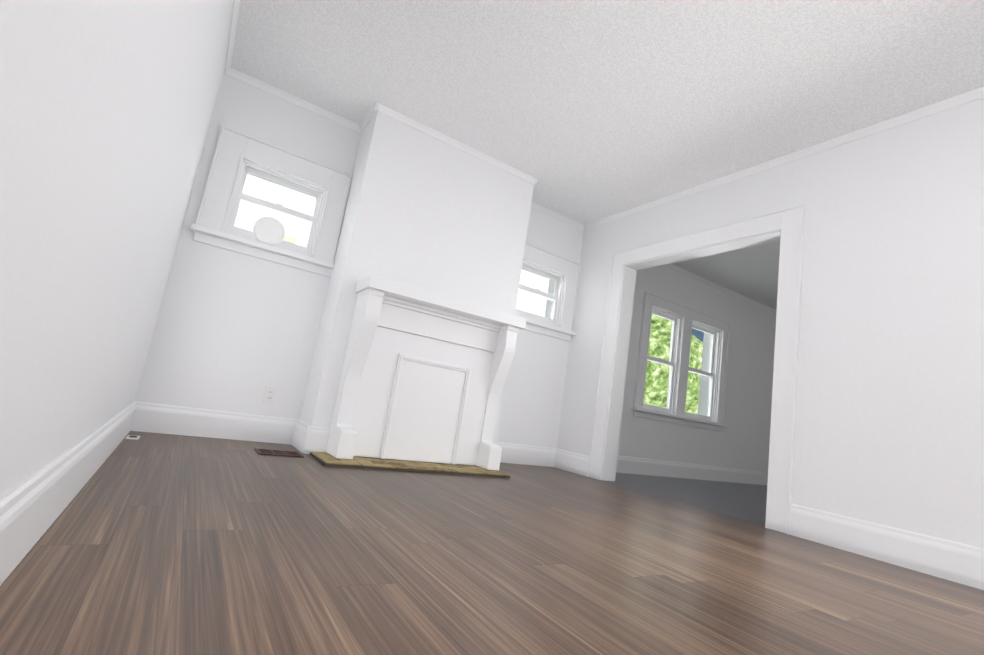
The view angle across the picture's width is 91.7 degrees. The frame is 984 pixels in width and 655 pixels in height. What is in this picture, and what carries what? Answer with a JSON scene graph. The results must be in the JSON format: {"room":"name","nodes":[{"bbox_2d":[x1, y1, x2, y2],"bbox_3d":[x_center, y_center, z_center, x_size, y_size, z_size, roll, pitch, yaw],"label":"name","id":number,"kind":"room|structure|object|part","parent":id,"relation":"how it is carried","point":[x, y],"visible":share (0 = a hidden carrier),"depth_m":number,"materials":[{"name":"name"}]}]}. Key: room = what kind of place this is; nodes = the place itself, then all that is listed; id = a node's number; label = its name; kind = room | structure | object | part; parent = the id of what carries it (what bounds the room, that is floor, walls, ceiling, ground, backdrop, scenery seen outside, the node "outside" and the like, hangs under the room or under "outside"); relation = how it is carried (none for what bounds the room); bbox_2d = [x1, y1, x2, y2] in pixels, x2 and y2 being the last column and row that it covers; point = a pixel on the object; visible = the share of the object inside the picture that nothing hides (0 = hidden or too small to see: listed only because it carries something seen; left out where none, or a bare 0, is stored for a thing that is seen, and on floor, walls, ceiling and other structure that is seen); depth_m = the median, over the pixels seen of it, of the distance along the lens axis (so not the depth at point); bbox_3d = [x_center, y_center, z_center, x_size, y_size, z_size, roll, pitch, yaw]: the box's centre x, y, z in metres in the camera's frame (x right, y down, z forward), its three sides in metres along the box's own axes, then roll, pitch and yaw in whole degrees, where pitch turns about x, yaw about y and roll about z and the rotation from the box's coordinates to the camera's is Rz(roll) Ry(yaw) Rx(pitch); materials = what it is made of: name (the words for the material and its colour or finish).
{"room":"empty living room","nodes":[
{"label":"empty living room","id":0,"kind":"room"},
{"bbox_2d":[0,0,233,498],"bbox_3d":[-0.697,-0.774,0.738,0.300,2.440,5.300,15,-11,-31],"label":"wall","id":1,"kind":"structure","parent":0,"point":[107,107],"depth_m":0.93,"materials":[{"name":"white paint"}]},
{"bbox_2d":[0,401,139,584],"bbox_3d":[-0.814,0.375,0.758,0.021,0.172,5.000,15,-11,-31],"label":"baseboard","id":2,"kind":"structure","parent":1,"relation":"attached to","point":[33,507],"depth_m":1.11,"materials":[{"name":"white paint"}]},
{"bbox_2d":[224,0,239,75],"bbox_3d":[-0.462,-1.894,1.147,0.026,0.049,5.000,15,-11,-31],"label":"crown molding","id":3,"kind":"structure","parent":1,"relation":"attached to","point":[228,70],"depth_m":2.90,"materials":[{"name":"white paint"}]},
{"bbox_2d":[299,112,533,452],"bbox_3d":[-0.505,-0.233,3.735,1.415,2.440,0.389,15,-11,-31],"label":"wall","id":4,"kind":"structure","parent":0,"point":[425,211],"depth_m":3.54,"materials":[{"name":"white paint"}]},
{"bbox_2d":[288,419,315,453],"bbox_3d":[-1.253,0.715,3.148,0.020,0.172,0.361,15,-11,-31],"label":"baseboard","id":5,"kind":"structure","parent":4,"relation":"attached to","point":[302,432],"depth_m":3.08,"materials":[{"name":"white paint"}]},
{"bbox_2d":[356,109,373,132],"bbox_3d":[-0.915,-1.554,3.547,0.025,0.049,0.330,15,-11,-31],"label":"crown molding","id":6,"kind":"structure","parent":4,"relation":"attached to","point":[359,128],"depth_m":3.62,"materials":[{"name":"white paint"}]},
{"bbox_2d":[326,274,526,470],"bbox_3d":[-0.409,0.361,3.346,1.232,1.139,0.292,15,-11,-31],"label":"fireplace mantel","id":7,"kind":"object","parent":4,"relation":"attached to","point":[424,375],"visible":1,"depth_m":3.31,"materials":[{"name":"white paint"}]},
{"bbox_2d":[372,102,538,185],"bbox_3d":[-0.214,-1.410,3.758,1.467,0.049,0.025,15,-11,-31],"label":"crown molding","id":8,"kind":"structure","parent":4,"relation":"attached to","point":[378,107],"depth_m":3.69,"materials":[{"name":"white paint"}]},
{"bbox_2d":[496,442,503,452],"bbox_3d":[-0.060,1.025,3.884,0.020,0.172,0.361,15,-11,-31],"label":"baseboard","id":9,"kind":"structure","parent":4,"relation":"attached to","point":[497,443],"depth_m":4.23,"materials":[{"name":"white paint"}]},
{"bbox_2d":[135,74,775,471],"bbox_3d":[1.224,0.280,5.178,8.500,2.440,0.250,15,-11,-31],"label":"wall","id":10,"kind":"structure","parent":0,"point":[235,332],"depth_m":3.44,"materials":[{"name":"white paint"}]},
{"bbox_2d":[136,402,295,443],"bbox_3d":[-1.747,0.631,3.102,0.925,0.172,0.021,15,-11,-31],"label":"baseboard","id":11,"kind":"structure","parent":10,"relation":"attached to","point":[154,418],"depth_m":3.06,"materials":[{"name":"white paint"}]},
{"bbox_2d":[190,223,334,268],"bbox_3d":[-1.563,-0.537,3.343,0.943,0.034,0.205,15,-11,-31],"label":"window sill","id":12,"kind":"structure","parent":10,"relation":"attached to","point":[251,243],"depth_m":3.23,"materials":[{"name":"white paint"}]},
{"bbox_2d":[253,217,284,245],"bbox_3d":[-1.528,-0.664,3.282,0.200,0.200,0.034,15,-11,-31],"label":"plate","id":13,"kind":"object","parent":12,"relation":"on","point":[269,231],"visible":1,"depth_m":3.27,"materials":[{"name":"white ceramic"}]},
{"bbox_2d":[263,386,276,403],"bbox_3d":[-1.517,0.463,3.268,0.070,0.115,0.006,15,-11,-31],"label":"outlet","id":14,"kind":"object","parent":10,"relation":"attached to","point":[270,392],"visible":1,"depth_m":3.27,"materials":[{"name":"white plastic"}]},
{"bbox_2d":[193,125,352,276],"bbox_3d":[-1.526,-0.855,3.418,0.903,0.807,0.157,15,-11,-31],"label":"window","id":15,"kind":"structure","parent":10,"relation":"in","point":[234,149],"depth_m":3.37,"materials":[{"name":"white paint"}]},
{"bbox_3d":[-1.541,-0.815,3.424,0.552,0.536,0.088,15,-11,-31],"label":"left window sash","id":16,"kind":"part","parent":15,"relation":"part of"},
{"bbox_2d":[230,68,359,132],"bbox_3d":[-1.397,-1.638,3.487,0.925,0.049,0.026,15,-11,-31],"label":"crown molding","id":17,"kind":"structure","parent":10,"relation":"attached to","point":[238,75],"depth_m":3.45,"materials":[{"name":"white paint"}]},
{"bbox_2d":[500,442,555,466],"bbox_3d":[0.211,1.139,4.311,0.959,0.172,0.021,15,-11,-31],"label":"baseboard","id":18,"kind":"structure","parent":10,"relation":"attached to","point":[513,453],"depth_m":4.38,"materials":[{"name":"white paint"}]},
{"bbox_2d":[520,316,575,335],"bbox_3d":[0.402,-0.027,4.556,0.933,0.034,0.205,15,-11,-31],"label":"window sill","id":19,"kind":"structure","parent":10,"relation":"attached to","point":[549,327],"depth_m":4.54,"materials":[{"name":"white paint"}]},
{"bbox_2d":[515,242,581,340],"bbox_3d":[0.439,-0.346,4.631,0.893,0.807,0.157,15,-11,-31],"label":"window","id":20,"kind":"structure","parent":10,"relation":"in","point":[541,258],"depth_m":4.70,"materials":[{"name":"white paint"}]},
{"bbox_3d":[0.424,-0.305,4.637,0.542,0.536,0.088,15,-11,-31],"label":"right window sash","id":21,"kind":"part","parent":20,"relation":"part of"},
{"bbox_2d":[531,201,583,230],"bbox_3d":[0.550,-1.133,4.688,0.930,0.049,0.026,15,-11,-31],"label":"crown molding","id":22,"kind":"structure","parent":10,"relation":"attached to","point":[535,206],"depth_m":4.75,"materials":[{"name":"white paint"}]},
{"bbox_2d":[631,407,727,426],"bbox_3d":[2.191,1.055,5.615,1.678,0.034,0.205,15,-11,-31],"label":"window sill","id":23,"kind":"structure","parent":10,"relation":"attached to","point":[676,416],"depth_m":5.46,"materials":[{"name":"white paint"}]},
{"bbox_2d":[633,291,729,431],"bbox_3d":[2.271,0.452,5.738,1.638,1.394,0.157,15,-11,-31],"label":"window","id":24,"kind":"structure","parent":10,"relation":"in","point":[688,316],"depth_m":5.70,"materials":[{"name":"white paint"}]},
{"bbox_3d":[2.259,0.475,5.748,1.357,1.156,0.088,15,-11,-31],"label":"far window sash","id":25,"kind":"part","parent":24,"relation":"part of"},
{"bbox_2d":[616,455,767,484],"bbox_3d":[2.554,1.747,5.757,4.380,0.172,0.021,15,-11,-31],"label":"baseboard","id":26,"kind":"structure","parent":10,"relation":"attached to","point":[635,465],"depth_m":5.56,"materials":[{"name":"white paint"}]},
{"bbox_2d":[664,263,776,313],"bbox_3d":[2.935,-0.515,6.161,4.390,0.049,0.026,15,-11,-31],"label":"crown molding","id":27,"kind":"structure","parent":10,"relation":"attached to","point":[671,266],"depth_m":6.14,"materials":[{"name":"white paint"}]},
{"bbox_2d":[0,431,983,654],"bbox_3d":[2.441,1.347,2.758,8.500,0.080,5.600,15,-11,-31],"label":"floor","id":28,"kind":"structure","parent":0,"point":[148,543],"depth_m":1.36,"materials":[{"name":"brown wood"}]},
{"bbox_2d":[125,435,139,439],"bbox_3d":[-1.958,0.597,2.608,0.057,0.010,0.140,15,-11,-31],"label":"cover plate","id":29,"kind":"object","parent":28,"relation":"on","point":[133,437],"visible":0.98,"depth_m":2.59,"materials":[{"name":"white plastic"}]},
{"bbox_2d":[255,448,303,457],"bbox_3d":[-1.265,0.746,2.842,0.250,0.006,0.190,15,-11,-31],"label":"floor vent","id":30,"kind":"object","parent":28,"relation":"in","point":[278,452],"visible":1,"depth_m":2.83,"materials":[{"name":"brown metal"}]},
{"bbox_2d":[310,452,509,477],"bbox_3d":[-0.513,0.914,3.163,1.270,0.012,0.420,15,-11,-31],"label":"hearth","id":31,"kind":"object","parent":28,"relation":"on","point":[356,466],"visible":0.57,"depth_m":2.91,"materials":[{"name":"brown"}]},
{"bbox_2d":[311,451,508,475],"bbox_3d":[-0.507,0.904,3.158,1.262,0.007,0.395,15,-11,-31],"label":"bricks","id":32,"kind":"object","parent":31,"relation":"on","point":[325,457],"visible":0.81,"depth_m":3.07},
{"bbox_2d":[231,0,983,309],"bbox_3d":[2.819,-1.109,3.177,8.500,0.080,5.600,15,-11,-31],"label":"ceiling","id":33,"kind":"structure","parent":0,"point":[583,112],"depth_m":2.80,"materials":[{"name":"white paint"}]},
{"bbox_2d":[556,98,983,547],"bbox_3d":[2.176,0.001,2.687,0.150,2.440,5.000,15,-11,-31],"label":"wall","id":34,"kind":"structure","parent":0,"point":[889,427],"depth_m":2.63,"materials":[{"name":"white paint"}]},
{"bbox_2d":[552,449,589,475],"bbox_3d":[0.740,1.225,4.333,0.020,0.172,0.438,15,-11,-31],"label":"baseboard","id":35,"kind":"structure","parent":34,"relation":"attached to","point":[573,462],"depth_m":4.34,"materials":[{"name":"white paint"}]},
{"bbox_2d":[587,204,804,533],"bbox_3d":[1.503,0.269,3.665,0.210,2.042,1.644,15,-11,-31],"label":"door frame","id":36,"kind":"structure","parent":34,"relation":"attached to","point":[785,227],"depth_m":3.44,"materials":[{"name":"white paint"}]},
{"bbox_2d":[584,86,983,229],"bbox_3d":[2.282,-1.182,2.841,0.026,0.049,5.000,15,-11,-31],"label":"crown molding","id":37,"kind":"structure","parent":34,"relation":"attached to","point":[949,103],"depth_m":3.11,"materials":[{"name":"white paint"}]},
{"bbox_2d":[789,504,983,589],"bbox_3d":[2.493,1.024,1.578,0.021,0.172,2.858,15,-11,-31],"label":"baseboard","id":38,"kind":"structure","parent":34,"relation":"attached to","point":[953,561],"depth_m":2.36,"materials":[{"name":"white paint"}]},
{"label":"outside","id":39,"kind":"structure","parent":0,"visible":0},
{"bbox_3d":[0.175,5.837,28.033,48.000,0.100,39.450,15,-11,-31],"label":"lawn","id":40,"kind":"structure","parent":39,"visible":0},
{"bbox_2d":[234,175,548,316],"bbox_3d":[-2.864,-1.649,8.418,13.600,6.950,0.950,15,-11,-31],"label":"sky","id":41,"kind":"structure","parent":40,"relation":"on","point":[244,220],"depth_m":8.16,"materials":[{"name":"white"}]},
{"bbox_2d":[643,314,702,413],"bbox_3d":[7.322,2.401,25.008,25.164,7.635,6.850,15,-11,-31],"label":"trees","id":42,"kind":"object","parent":40,"relation":"on","point":[660,397],"depth_m":22.64,"materials":[{"name":"green plant"}]}
]}

